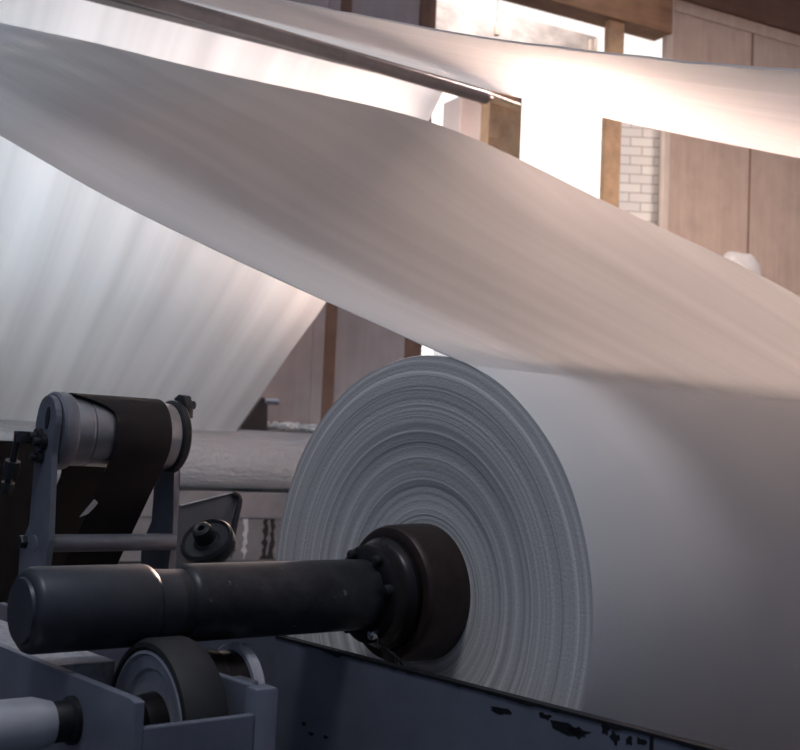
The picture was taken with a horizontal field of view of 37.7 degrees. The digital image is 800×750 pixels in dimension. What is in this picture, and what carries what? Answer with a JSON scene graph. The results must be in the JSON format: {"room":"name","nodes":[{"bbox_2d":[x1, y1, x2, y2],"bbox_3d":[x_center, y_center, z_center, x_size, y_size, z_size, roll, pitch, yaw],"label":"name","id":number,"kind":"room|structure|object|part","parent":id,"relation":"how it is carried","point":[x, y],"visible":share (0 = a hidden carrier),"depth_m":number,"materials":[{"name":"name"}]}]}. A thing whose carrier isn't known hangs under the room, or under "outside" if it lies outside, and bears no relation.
{"room":"paper mill","nodes":[
{"label":"paper mill","id":0,"kind":"room"},
{"bbox_2d":[118,561,259,568],"bbox_3d":[2.901,2.316,12.877,22.000,0.200,34.000,3,-4,0],"label":"floor","id":1,"kind":"structure","parent":0,"point":[136,562],"depth_m":11.88,"materials":[{"name":"grey concrete"}]},
{"bbox_2d":[0,440,35,602],"bbox_3d":[-1.642,0.775,3.732,1.020,1.164,0.041,6,-5,-39],"label":"guard","id":2,"kind":"object","parent":1,"relation":"on","point":[14,508],"visible":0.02,"depth_m":3.99,"materials":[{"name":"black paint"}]},
{"bbox_2d":[0,392,195,602],"bbox_3d":[-1.037,0.700,3.329,0.484,1.310,0.962,6,-5,-39],"label":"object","id":3,"kind":"object","parent":1,"relation":"on","point":[111,452],"visible":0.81,"depth_m":3.06,"materials":[{"name":"metal"}]},
{"bbox_3d":[-0.924,0.690,2.928,0.016,1.282,0.177,6,-5,-39],"label":"arm","id":4,"kind":"part","parent":3,"relation":"part of","materials":[{"name":"grey metal"}]},
{"bbox_3d":[-0.677,0.723,3.229,0.018,1.282,0.177,6,-5,-39],"label":"arm","id":5,"kind":"part","parent":3,"relation":"part of","materials":[{"name":"grey metal"}]},
{"bbox_2d":[0,602,277,749],"bbox_3d":[-0.847,0.933,2.570,0.278,0.754,1.614,6,-5,-39],"label":"frame","id":6,"kind":"object","parent":1,"relation":"on","point":[113,718],"visible":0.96,"depth_m":2.04,"materials":[{"name":"grey paint"}]},
{"bbox_2d":[0,695,82,749],"bbox_3d":[-0.681,0.594,1.968,0.280,0.093,0.093,6,-5,-39],"label":"pin","id":7,"kind":"object","parent":6,"relation":"attached to","point":[26,723],"visible":1,"depth_m":1.98,"materials":[{"name":"metal"}]},
{"bbox_3d":[-0.948,0.923,2.488,0.018,0.754,1.612,6,-5,-39],"label":"plate","id":8,"kind":"part","parent":6,"relation":"part of","materials":[{"name":"grey paint"}]},
{"bbox_2d":[111,636,228,725],"bbox_3d":[-0.433,0.635,2.121,0.110,0.315,0.315,6,-5,-39],"label":"wheel","id":9,"kind":"object","parent":6,"relation":"attached to","point":[176,678],"visible":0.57,"depth_m":2.07,"materials":[{"name":"black rubber"}]},
{"bbox_2d":[7,523,470,665],"bbox_3d":[-0.305,0.458,2.388,0.960,0.308,0.318,6,-5,-39],"label":"shaft","id":10,"kind":"object","parent":9,"relation":"on","point":[403,593],"visible":0.97,"depth_m":2.35,"materials":[{"name":"metal"}]},
{"bbox_2d":[275,355,799,749],"bbox_3d":[1.077,0.611,3.530,2.751,1.100,1.100,6,-5,-39],"label":"roll","id":11,"kind":"object","parent":10,"relation":"on","point":[630,552],"visible":0.61,"depth_m":2.54,"materials":[{"name":"white paper"}]},
{"bbox_2d":[0,23,799,402],"bbox_3d":[-0.563,-1.088,5.704,2.701,2.589,5.852,6,-5,-39],"label":"sheet","id":12,"kind":"object","parent":11,"relation":"on","point":[442,239],"visible":1,"depth_m":4.44,"materials":[{"name":"white paper"}]},
{"bbox_3d":[-0.259,0.921,2.036,0.048,0.752,0.042,6,-5,-39],"label":"corner post","id":13,"kind":"part","parent":6,"relation":"part of","materials":[{"name":"grey metal"}]},
{"bbox_2d":[119,488,288,561],"bbox_3d":[-3.466,1.495,11.894,7.600,0.738,0.700,5,-5,-29],"label":"bed","id":14,"kind":"object","parent":1,"relation":"on","point":[261,513],"visible":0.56,"depth_m":12.58,"materials":[{"name":"grey paint"}]},
{"bbox_2d":[0,420,312,489],"bbox_3d":[-3.430,0.783,11.936,7.500,0.650,0.650,5,-5,-29],"label":"roll","id":15,"kind":"object","parent":14,"relation":"on","point":[240,459],"visible":0.23,"depth_m":12.57,"materials":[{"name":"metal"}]},
{"bbox_2d":[0,0,442,431],"bbox_3d":[-3.048,-1.072,9.666,5.400,2.824,4.225,5,-5,-29],"label":"sheet","id":16,"kind":"object","parent":15,"relation":"on","point":[98,296],"visible":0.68,"depth_m":10.05,"materials":[{"name":"white paper"}]},
{"bbox_3d":[-3.482,1.635,11.901,7.600,0.458,0.620,5,-5,-29],"label":"panel","id":17,"kind":"part","parent":14,"relation":"part of","materials":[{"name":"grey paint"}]},
{"bbox_2d":[175,490,242,567],"bbox_3d":[-0.514,0.827,3.016,0.180,1.059,0.047,5,-5,-31],"label":"plate","id":18,"kind":"object","parent":1,"relation":"on","point":[220,507],"visible":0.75,"depth_m":3.04,"materials":[{"name":"grey paint"}]},
{"bbox_2d":[180,519,235,562],"bbox_3d":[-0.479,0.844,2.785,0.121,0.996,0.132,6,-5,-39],"label":"wheel","id":19,"kind":"object","parent":18,"relation":"attached to","point":[210,540],"visible":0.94,"depth_m":2.79,"materials":[{"name":"metal"}]},
{"bbox_2d":[205,642,264,684],"bbox_3d":[-0.431,0.925,2.358,0.140,0.776,0.390,6,-5,-39],"label":"roller","id":20,"kind":"object","parent":1,"relation":"on","point":[238,660],"visible":0.19,"depth_m":2.31,"materials":[{"name":"metal"}]},
{"bbox_2d":[233,397,279,489],"bbox_3d":[-1.669,1.150,13.435,0.496,1.803,0.100,5,-5,-29],"label":"bracket","id":21,"kind":"object","parent":1,"relation":"on","point":[257,419],"visible":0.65,"depth_m":13.50,"materials":[{"name":"metal"}]},
{"bbox_2d":[267,429,312,432],"bbox_3d":[-1.284,1.383,13.931,1.194,1.442,0.280,5,-5,-29],"label":"bench","id":22,"kind":"object","parent":1,"relation":"on","point":[267,429],"visible":0.02,"depth_m":13.80,"materials":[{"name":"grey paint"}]},
{"bbox_2d":[267,421,316,430],"bbox_3d":[-1.286,0.611,13.963,0.834,0.113,0.289,5,-5,-29],"label":"fibre waste","id":23,"kind":"object","parent":22,"relation":"on","point":[285,425],"visible":0.69,"depth_m":13.87,"materials":[{"name":"white paper"}]},
{"bbox_2d":[433,97,480,356],"bbox_3d":[0.503,-0.263,10.314,0.299,4.364,0.330,5,-5,-29],"label":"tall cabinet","id":24,"kind":"object","parent":1,"relation":"on","point":[461,115],"visible":0.13,"depth_m":10.33,"materials":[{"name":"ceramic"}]},
{"bbox_2d":[197,635,729,749],"bbox_3d":[0.266,0.898,1.760,0.455,0.805,2.320,6,-5,-39],"label":"panel","id":25,"kind":"object","parent":1,"relation":"on","point":[330,698],"visible":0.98,"depth_m":2.34,"materials":[{"name":"grey paint"}]},
{"bbox_3d":[-0.466,0.930,2.648,0.455,0.805,0.018,6,-5,-39],"label":"cross plate","id":26,"kind":"part","parent":25,"relation":"part of","materials":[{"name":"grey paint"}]},
{"bbox_2d":[480,89,521,158],"bbox_3d":[0.737,-0.226,9.348,0.438,4.172,0.200,5,-5,-29],"label":"steel post","id":27,"kind":"object","parent":1,"relation":"on","point":[500,129],"visible":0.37,"depth_m":9.42,"materials":[{"name":"paint"}]},
{"bbox_2d":[86,0,520,111],"bbox_3d":[-3.097,-2.651,7.218,9.301,0.416,0.122,5,-5,-29],"label":"rail","id":28,"kind":"object","parent":27,"relation":"attached to","point":[119,4],"visible":0.38,"depth_m":8.28,"materials":[{"name":"metal"}]},
{"bbox_2d":[122,0,492,103],"bbox_3d":[-1.109,-2.242,7.453,4.688,0.181,0.096,6,-5,-39],"label":"metal bar","id":29,"kind":"object","parent":28,"relation":"attached to","point":[178,8],"visible":1,"depth_m":7.82,"materials":[{"name":"paint"}]},
{"bbox_3d":[-3.247,-2.702,7.183,8.998,0.304,0.020,5,-5,-29],"label":"web plate","id":30,"kind":"part","parent":28,"relation":"part of","materials":[{"name":"metal"}]},
{"bbox_2d":[619,122,659,225],"bbox_3d":[4.043,-0.840,18.540,1.691,7.000,0.600,3,-4,-2],"label":"brick pier","id":31,"kind":"object","parent":1,"relation":"on","point":[639,158],"visible":0.02,"depth_m":18.39,"materials":[{"name":"white brick"}]},
{"bbox_3d":[4.769,0.852,16.760,0.700,3.437,0.600,5,-5,-28],"label":"stand","id":32,"kind":"object","parent":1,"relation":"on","visible":0},
{"bbox_2d":[723,251,760,274],"bbox_3d":[4.863,-1.321,16.913,0.677,0.919,0.530,5,-5,-28],"label":"sack","id":33,"kind":"object","parent":32,"relation":"on","point":[748,261],"visible":0.2,"depth_m":16.75,"materials":[{"name":"white fabric"}]},
{"bbox_2d":[180,0,328,490],"bbox_3d":[-6.148,-4.252,12.202,11.741,12.000,0.250,5,-5,-28],"label":"wall","id":34,"kind":"structure","parent":0,"point":[290,384],"depth_m":14.50,"materials":[{"name":"brown wood"}]},
{"bbox_2d":[308,0,340,431],"bbox_3d":[-0.929,-3.820,15.019,0.151,12.000,0.280,5,-5,-28],"label":"trim","id":35,"kind":"structure","parent":34,"relation":"attached to","point":[318,340],"depth_m":14.63,"materials":[{"name":"brown wood"}]},
{"bbox_2d":[333,0,419,403],"bbox_3d":[-0.287,-3.766,15.379,1.023,12.000,0.200,5,-5,-28],"label":"wall panel","id":36,"kind":"object","parent":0,"point":[363,346],"depth_m":15.05,"materials":[{"name":"brown wood"}]},
{"bbox_2d":[321,0,351,419],"bbox_3d":[-0.792,-3.810,15.082,0.151,12.000,0.300,5,-5,-28],"label":"trim","id":37,"kind":"structure","parent":36,"relation":"attached to","point":[346,5],"depth_m":14.69,"materials":[{"name":"brown wood"}]},
{"bbox_2d":[404,0,436,357],"bbox_3d":[0.260,-3.720,15.682,0.232,12.000,0.310,5,-5,-28],"label":"trim","id":38,"kind":"structure","parent":36,"relation":"attached to","point":[427,11],"depth_m":15.59,"materials":[{"name":"brown wood"}]},
{"bbox_2d":[182,0,799,157],"bbox_3d":[1.250,-1.082,4.709,4.238,2.693,7.111,6,-5,-39],"label":"sheet","id":39,"kind":"object","parent":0,"point":[753,107],"visible":1,"depth_m":3.90,"materials":[{"name":"white paper"}]},
{"bbox_2d":[657,11,799,295],"bbox_3d":[6.845,-1.315,19.151,6.712,8.280,0.221,5,-5,-28],"label":"wall","id":40,"kind":"structure","parent":0,"point":[708,206],"depth_m":18.22,"materials":[{"name":"brown wood"}]},
{"bbox_2d":[503,0,672,40],"bbox_3d":[2.311,-7.400,16.950,4.035,4.305,0.400,5,-5,-28],"label":"trim","id":41,"kind":"structure","parent":40,"relation":"attached to","point":[652,20],"depth_m":17.19,"materials":[{"name":"brown wood"}]},
{"bbox_2d":[659,0,673,230],"bbox_3d":[3.979,-3.421,17.582,0.111,12.000,0.080,5,-5,-28],"label":"trim","id":42,"kind":"structure","parent":40,"relation":"attached to","point":[668,39],"depth_m":17.53,"materials":[{"name":"brown wood"}]},
{"bbox_2d":[674,0,799,46],"bbox_3d":[7.082,-5.356,19.331,6.712,0.180,0.033,5,-5,-28],"label":"trim","id":43,"kind":"structure","parent":40,"relation":"attached to","point":[680,6],"depth_m":18.32,"materials":[{"name":"brown wood"}]},
{"bbox_2d":[681,0,799,34],"bbox_3d":[7.069,-7.298,19.548,6.812,3.720,0.400,5,-5,-28],"label":"trim","id":44,"kind":"structure","parent":40,"relation":"attached to","point":[784,15],"depth_m":18.54,"materials":[{"name":"brown wood"}]},
{"bbox_2d":[747,33,753,253],"bbox_3d":[5.391,-1.355,18.226,0.030,8.100,0.012,5,-5,-28],"label":"trim","id":45,"kind":"structure","parent":40,"relation":"attached to","point":[752,33],"depth_m":18.34,"materials":[{"name":"brown wood"}]},
{"label":"outside","id":46,"kind":"structure","parent":0,"visible":0},
{"bbox_2d":[436,0,596,50],"bbox_3d":[1.016,-5.574,18.722,5.085,0.640,0.300,5,-5,-28],"label":"window","id":47,"kind":"structure","parent":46,"point":[451,15],"depth_m":18.90,"materials":[{"name":"glass"}]},
{"bbox_2d":[589,39,597,50],"bbox_3d":[3.219,-5.414,19.548,0.144,0.394,0.050,5,-5,-28],"label":"bracket","id":48,"kind":"object","parent":47,"relation":"attached to","point":[590,40],"visible":0.61,"depth_m":19.55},
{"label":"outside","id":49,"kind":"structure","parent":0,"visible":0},
{"bbox_2d":[494,0,499,35],"bbox_3d":[1.541,-5.813,18.507,0.100,0.948,0.100,5,-5,-28],"label":"hanging bulb","id":50,"kind":"object","parent":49,"point":[496,29],"visible":1,"depth_m":18.45,"materials":[{"name":"white glass"}]},
{"bbox_3d":[1.525,-5.446,18.481,0.100,0.212,0.100,5,-5,-28],"label":"bulb","id":51,"kind":"part","parent":50,"relation":"part of","materials":[{"name":"white glass"}]},
{"bbox_3d":[1.878,1.964,16.296,4.015,0.900,0.250,5,-5,-28],"label":"window sill","id":52,"kind":"structure","parent":0,"visible":0},
{"bbox_2d":[599,20,624,207],"bbox_3d":[2.990,-1.358,16.971,0.293,7.715,0.090,5,-5,-28],"label":"post","id":53,"kind":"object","parent":52,"relation":"attached to","point":[614,31],"depth_m":17.07,"materials":[{"name":"paint"}]}
]}

